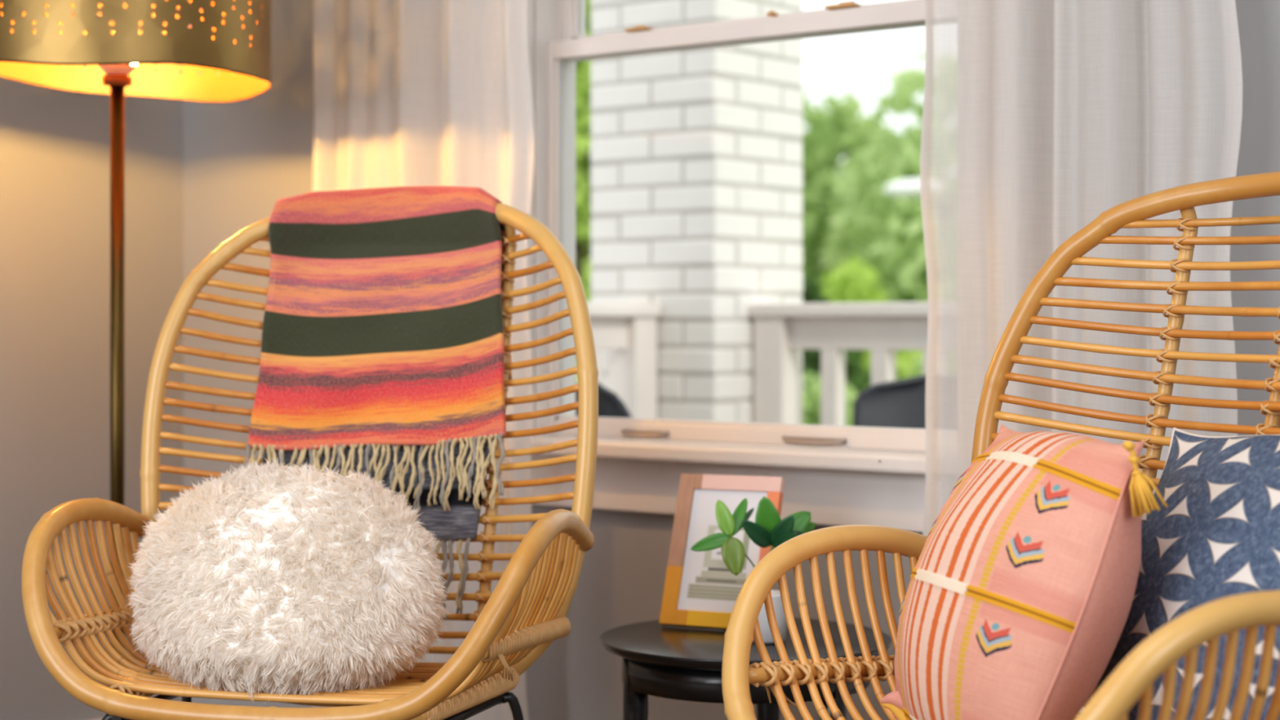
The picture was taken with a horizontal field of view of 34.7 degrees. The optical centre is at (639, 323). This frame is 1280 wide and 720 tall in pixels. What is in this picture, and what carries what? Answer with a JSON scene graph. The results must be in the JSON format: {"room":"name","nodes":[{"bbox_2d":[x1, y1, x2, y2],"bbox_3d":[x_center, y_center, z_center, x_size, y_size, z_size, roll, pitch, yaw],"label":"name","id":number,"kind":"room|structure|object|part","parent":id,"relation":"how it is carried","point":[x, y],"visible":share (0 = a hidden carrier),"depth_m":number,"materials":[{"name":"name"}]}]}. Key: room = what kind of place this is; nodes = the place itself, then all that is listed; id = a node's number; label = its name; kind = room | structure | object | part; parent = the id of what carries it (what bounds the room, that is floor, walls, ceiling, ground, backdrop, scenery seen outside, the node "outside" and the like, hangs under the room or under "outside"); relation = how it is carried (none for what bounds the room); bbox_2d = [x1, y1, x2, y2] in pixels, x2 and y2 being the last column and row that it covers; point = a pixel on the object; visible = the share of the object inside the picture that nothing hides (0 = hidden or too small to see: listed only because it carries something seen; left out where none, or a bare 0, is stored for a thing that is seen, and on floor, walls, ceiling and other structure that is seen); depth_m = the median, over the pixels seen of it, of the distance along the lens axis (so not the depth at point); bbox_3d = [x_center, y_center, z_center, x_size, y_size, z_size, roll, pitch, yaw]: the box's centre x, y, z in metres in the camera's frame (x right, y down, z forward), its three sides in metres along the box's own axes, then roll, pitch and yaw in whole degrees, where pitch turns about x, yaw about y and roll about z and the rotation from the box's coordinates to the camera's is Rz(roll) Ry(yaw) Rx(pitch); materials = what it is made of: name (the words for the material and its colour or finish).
{"room":"living room","nodes":[
{"label":"living room","id":0,"kind":"room"},
{"bbox_2d":[0,8,182,719],"bbox_3d":[-2.391,-0.450,2.357,0.150,2.600,4.910,0,0,38],"label":"wall","id":1,"kind":"structure","parent":0,"point":[55,144],"depth_m":3.90,"materials":[{"name":"grey paint"}]},
{"bbox_2d":[182,0,1279,719],"bbox_3d":[1.083,-0.450,2.621,5.000,2.600,0.105,0,0,38],"label":"wall","id":2,"kind":"structure","parent":0,"point":[240,157],"depth_m":3.51,"materials":[{"name":"grey paint"}]},
{"bbox_2d":[527,0,925,532],"bbox_3d":[0.169,-0.489,3.310,1.098,1.601,0.216,0,0,38],"label":"window","id":3,"kind":"structure","parent":2,"relation":"in","point":[838,486],"depth_m":3.35,"materials":[{"name":"white paint"}]},
{"bbox_3d":[0.177,-0.475,3.321,0.810,0.031,0.032,0,0,38],"label":"rail","id":4,"kind":"part","parent":3,"relation":"part of","materials":[{"name":"white paint"}]},
{"bbox_3d":[0.177,0.181,3.321,0.810,0.027,0.032,0,0,38],"label":"rail","id":5,"kind":"part","parent":3,"relation":"part of","materials":[{"name":"white paint"}]},
{"bbox_3d":[0.199,-0.478,3.349,0.786,0.034,0.032,0,0,38],"label":"rail","id":6,"kind":"part","parent":3,"relation":"part of","materials":[{"name":"white paint"}]},
{"bbox_3d":[0.198,0.216,3.348,0.838,0.027,0.120,0,0,38],"label":"sill","id":7,"kind":"part","parent":3,"relation":"part of","materials":[{"name":"white paint"}]},
{"bbox_3d":[0.114,-1.435,3.232,2.039,0.060,0.125,0,0,38],"label":"curtain rod","id":8,"kind":"object","parent":2,"relation":"attached to","visible":0},
{"bbox_2d":[312,0,534,719],"bbox_3d":[-0.390,-0.291,3.572,0.536,2.253,0.055,0,0,38],"label":"sheer curtain","id":9,"kind":"object","parent":8,"relation":"hanging from","point":[406,92],"visible":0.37,"depth_m":3.56,"materials":[{"name":"grey fabric"}]},
{"bbox_2d":[920,0,1243,716],"bbox_3d":[0.595,-0.291,2.811,0.482,2.253,0.082,0,0,38],"label":"sheer curtain","id":10,"kind":"object","parent":8,"relation":"hanging from","point":[1041,118],"visible":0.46,"depth_m":2.79,"materials":[{"name":"grey fabric"}]},
{"bbox_3d":[-0.405,0.910,0.716,5.300,0.120,4.770,0,0,38],"label":"floor","id":11,"kind":"structure","parent":0,"visible":0},
{"bbox_2d":[0,0,271,657],"bbox_3d":[-0.842,0.073,3.297,0.494,1.554,0.493,0,0,38],"label":"floor lamp","id":12,"kind":"object","parent":11,"relation":"on","point":[126,36],"visible":1,"depth_m":3.21,"materials":[{"name":"gold metal"}]},
{"bbox_2d":[102,74,132,86],"bbox_3d":[-0.843,-0.391,3.300,0.047,0.018,0.047,0,0,38],"label":"socket","id":13,"kind":"object","parent":12,"relation":"attached to","point":[110,80],"depth_m":3.28,"materials":[{"name":"gold metal"}]},
{"bbox_3d":[-0.843,-0.407,3.300,0.061,0.018,0.061,0,0,38],"label":"bulb","id":14,"kind":"part","parent":12,"relation":"part of","materials":[{"name":"glass"}]},
{"bbox_3d":[-0.842,-0.542,3.297,0.494,0.324,0.493,0,0,38],"label":"lamp shade","id":15,"kind":"part","parent":12,"relation":"part of","materials":[{"name":"gold metal"}]},
{"bbox_2d":[21,202,598,719],"bbox_3d":[-0.390,0.334,2.670,0.683,1.031,0.631,0,0,14],"label":"rattan chair","id":16,"kind":"object","parent":11,"relation":"on","point":[515,624],"visible":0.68,"depth_m":2.64,"materials":[{"name":"wicker"}]},
{"bbox_3d":[-0.693,0.386,2.640,0.021,0.031,0.315,0,0,12],"label":"arm rail","id":17,"kind":"part","parent":16,"relation":"part of","materials":[{"name":"wicker"}]},
{"bbox_3d":[-0.673,0.662,2.485,0.087,0.375,0.021,0,0,-31],"label":"leg","id":18,"kind":"part","parent":16,"relation":"part of","materials":[{"name":"black metal"}]},
{"bbox_3d":[-0.616,0.662,2.785,0.022,0.375,0.106,0,0,-20],"label":"leg","id":19,"kind":"part","parent":16,"relation":"part of","materials":[{"name":"black metal"}]},
{"bbox_2d":[124,457,449,704],"bbox_3d":[-0.448,0.319,2.577,0.437,0.296,0.313,0,0,14],"label":"fluffy cushion","id":20,"kind":"object","parent":16,"relation":"on","point":[268,578],"visible":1,"depth_m":2.49,"materials":[{"name":"white fur"}]},
{"bbox_3d":[-0.416,0.483,2.571,0.443,0.015,0.261,0,0,14],"label":"frame","id":21,"kind":"part","parent":16,"relation":"part of","materials":[{"name":"black metal"}]},
{"bbox_2d":[243,186,511,619],"bbox_3d":[-0.348,0.106,2.872,0.381,0.607,0.235,0,0,14],"label":"striped throw","id":22,"kind":"object","parent":16,"relation":"on","point":[382,354],"visible":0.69,"depth_m":2.87,"materials":[{"name":"fabric"}]},
{"bbox_3d":[-0.213,0.459,2.513,0.020,0.021,0.277,0,0,20],"label":"seat rail","id":23,"kind":"part","parent":16,"relation":"part of","materials":[{"name":"wicker"}]},
{"bbox_3d":[-0.139,0.386,2.502,0.021,0.031,0.315,0,0,16],"label":"arm rail","id":24,"kind":"part","parent":16,"relation":"part of","materials":[{"name":"wicker"}]},
{"bbox_3d":[-0.139,0.662,2.666,0.106,0.375,0.022,0,0,-42],"label":"leg","id":25,"kind":"part","parent":16,"relation":"part of","materials":[{"name":"black metal"}]},
{"bbox_2d":[600,617,892,719],"bbox_3d":[0.147,0.643,2.850,0.405,0.415,0.405,0,0,38],"label":"side table","id":26,"kind":"object","parent":11,"relation":"on","point":[679,663],"visible":0.5,"depth_m":2.75,"materials":[{"name":"black paint"}]},
{"bbox_3d":[-0.010,0.652,2.808,0.039,0.397,0.042,0,0,38],"label":"leg","id":27,"kind":"part","parent":26,"relation":"part of","materials":[{"name":"black paint"}]},
{"bbox_2d":[658,473,785,629],"bbox_3d":[0.119,0.328,2.943,0.160,0.214,0.090,0,0,26],"label":"picture frame","id":28,"kind":"object","parent":26,"relation":"on","point":[700,591],"visible":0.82,"depth_m":2.94,"materials":[{"name":"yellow wood"}]},
{"bbox_2d":[677,488,767,613],"bbox_3d":[0.119,0.327,2.939,0.121,0.183,0.001,0,-19,26],"label":"print","id":29,"kind":"object","parent":28,"relation":"attached to","point":[707,584],"depth_m":2.94},
{"bbox_2d":[690,496,816,644],"bbox_3d":[0.156,0.335,2.797,0.177,0.200,0.072,0,0,-1],"label":"potted plant","id":30,"kind":"object","parent":26,"relation":"on","point":[768,529],"visible":0.73,"depth_m":2.78,"materials":[{"name":"green plant"}]},
{"bbox_3d":[0.150,0.331,2.785,0.060,0.086,0.009,0,0,-26],"label":"stem","id":31,"kind":"part","parent":30,"relation":"part of","materials":[{"name":"green plant"}]},
{"bbox_3d":[0.175,0.402,2.800,0.057,0.067,0.057,0,0,38],"label":"pot","id":32,"kind":"part","parent":30,"relation":"part of","materials":[{"name":"white ceramic"}]},
{"bbox_3d":[0.190,0.652,3.006,0.036,0.397,0.044,0,0,38],"label":"leg","id":33,"kind":"part","parent":26,"relation":"part of","materials":[{"name":"black paint"}]},
{"bbox_3d":[0.262,0.652,2.735,0.045,0.397,0.035,0,0,38],"label":"leg","id":34,"kind":"part","parent":26,"relation":"part of","materials":[{"name":"black paint"}]},
{"bbox_2d":[721,171,1279,719],"bbox_3d":[0.468,0.342,2.070,0.626,1.016,0.674,0,0,-27],"label":"rattan chair","id":35,"kind":"object","parent":11,"relation":"on","point":[1134,678],"visible":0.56,"depth_m":2.27,"materials":[{"name":"wicker"}]},
{"bbox_3d":[0.247,0.386,2.278,0.315,0.031,0.020,0,0,-29],"label":"arm rail","id":36,"kind":"part","parent":35,"relation":"part of","materials":[{"name":"wicker"}]},
{"bbox_2d":[880,425,1168,719],"bbox_3d":[0.388,0.276,2.097,0.217,0.327,0.361,0,0,-11],"label":"cushion","id":37,"kind":"object","parent":35,"relation":"on","point":[1017,602],"visible":1,"depth_m":1.98,"materials":[{"name":"fabric"}]},
{"bbox_2d":[1097,427,1279,719],"bbox_3d":[0.599,0.280,2.021,0.168,0.335,0.368,0,0,-29],"label":"cushion","id":38,"kind":"object","parent":35,"relation":"on","point":[1217,536],"visible":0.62,"depth_m":2.02,"materials":[{"name":"fabric"}]},
{"label":"outside","id":39,"kind":"structure","parent":0,"visible":0},
{"bbox_3d":[18.213,1.435,28.606,80.000,0.070,57.850,0,0,38],"label":"ground","id":40,"kind":"structure","parent":39,"visible":0},
{"bbox_2d":[575,0,591,384],"bbox_3d":[-0.467,-1.081,13.998,1.862,4.976,1.906,0,0,38],"label":"tree","id":41,"kind":"object","parent":40,"relation":"on","point":[583,68],"visible":0.07,"depth_m":13.38,"materials":[{"name":"green plant"}]},
{"bbox_2d":[802,371,857,448],"bbox_3d":[0.684,0.811,8.194,0.616,1.282,0.603,0,0,38],"label":"hedge","id":42,"kind":"object","parent":40,"relation":"on","point":[811,397],"visible":0.04,"depth_m":8.07,"materials":[{"name":"green plant"}]},
{"bbox_2d":[802,266,871,403],"bbox_3d":[0.830,0.470,9.464,0.717,1.490,0.664,0,0,38],"label":"shrub","id":43,"kind":"object","parent":40,"relation":"on","point":[855,377],"visible":0.09,"depth_m":9.38,"materials":[{"name":"green plant"}]},
{"bbox_2d":[802,84,919,302],"bbox_3d":[1.725,-0.301,17.210,2.140,3.415,2.094,0,0,7],"label":"tree","id":44,"kind":"object","parent":40,"relation":"on","point":[829,133],"visible":0.21,"depth_m":16.63,"materials":[{"name":"green plant"}]},
{"bbox_2d":[817,255,922,388],"bbox_3d":[1.200,0.350,10.520,0.895,1.402,0.663,0,0,38],"label":"shrub","id":45,"kind":"object","parent":40,"relation":"on","point":[853,273],"visible":0.1,"depth_m":10.56,"materials":[{"name":"green plant"}]},
{"bbox_2d":[817,52,927,352],"bbox_3d":[2.171,-0.299,15.048,1.612,3.412,1.283,0,0,-23],"label":"tree","id":46,"kind":"object","parent":40,"relation":"on","point":[892,157],"visible":0.25,"depth_m":14.81,"materials":[{"name":"green plant"}]},
{"bbox_2d":[883,178,920,198],"bbox_3d":[1.591,0.274,10.910,0.668,2.253,0.210,0,0,38],"label":"street lamp","id":47,"kind":"object","parent":40,"relation":"on","point":[903,188],"visible":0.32,"depth_m":10.94,"materials":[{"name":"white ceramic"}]},
{"bbox_2d":[902,355,922,377],"bbox_3d":[1.266,0.752,8.936,0.641,1.335,0.697,0,0,-11],"label":"hedge","id":48,"kind":"object","parent":40,"relation":"on","point":[917,366],"visible":0.02,"depth_m":8.96,"materials":[{"name":"green plant"}]},
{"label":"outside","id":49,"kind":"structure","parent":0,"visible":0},
{"bbox_3d":[1.568,1.000,3.648,9.500,0.100,1.980,0,0,38],"label":"floor","id":50,"kind":"structure","parent":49,"visible":0},
{"bbox_2d":[575,382,631,439],"bbox_3d":[-0.208,0.538,4.143,0.338,0.826,0.540,0,0,26],"label":"porch chair","id":51,"kind":"object","parent":50,"relation":"on","point":[610,405],"visible":0.05,"depth_m":4.33,"materials":[{"name":"plastic"}]},
{"bbox_2d":[586,302,660,439],"bbox_3d":[-0.377,0.450,4.707,0.110,1.000,1.259,0,0,38],"label":"porch railing","id":52,"kind":"object","parent":50,"relation":"on","point":[628,331],"visible":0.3,"depth_m":5.11,"materials":[{"name":"white paint"}]},
{"bbox_3d":[-0.377,0.025,4.707,0.040,0.081,1.259,0,0,38],"label":"rail","id":53,"kind":"part","parent":52,"relation":"part of","materials":[{"name":"white paint"}]},
{"bbox_3d":[-0.377,-0.033,4.707,0.110,0.034,1.259,0,0,38],"label":"cap rail","id":54,"kind":"part","parent":52,"relation":"part of","materials":[{"name":"white paint"}]},
{"bbox_3d":[-0.019,0.467,5.165,0.092,0.966,0.090,0,0,38],"label":"post","id":55,"kind":"part","parent":52,"relation":"part of","materials":[{"name":"white paint"}]},
{"bbox_2d":[590,0,803,444],"bbox_3d":[0.150,-0.475,5.355,0.405,2.850,0.405,0,0,38],"label":"brick column","id":56,"kind":"structure","parent":50,"relation":"on","point":[696,155],"depth_m":5.18,"materials":[{"name":"white brick"}]},
{"bbox_2d":[751,302,927,448],"bbox_3d":[1.651,0.450,4.182,3.400,1.000,0.110,0,0,38],"label":"porch railing","id":57,"kind":"object","parent":50,"relation":"on","point":[781,331],"visible":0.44,"depth_m":5.09,"materials":[{"name":"white paint"}]},
{"bbox_3d":[0.350,0.467,5.199,0.090,0.966,0.092,0,0,38],"label":"post","id":58,"kind":"part","parent":57,"relation":"part of","materials":[{"name":"white paint"}]},
{"bbox_3d":[1.651,-0.033,4.182,3.400,0.034,0.110,0,0,38],"label":"cap rail","id":59,"kind":"part","parent":57,"relation":"part of","materials":[{"name":"white paint"}]},
{"bbox_3d":[1.651,0.025,4.182,3.400,0.081,0.040,0,0,38],"label":"rail","id":60,"kind":"part","parent":57,"relation":"part of","materials":[{"name":"white paint"}]},
{"bbox_2d":[853,374,925,452],"bbox_3d":[0.601,0.530,4.223,0.368,0.842,0.540,0,0,10],"label":"porch chair","id":61,"kind":"object","parent":50,"relation":"on","point":[898,403],"visible":0.09,"depth_m":4.46,"materials":[{"name":"plastic"}]}
]}

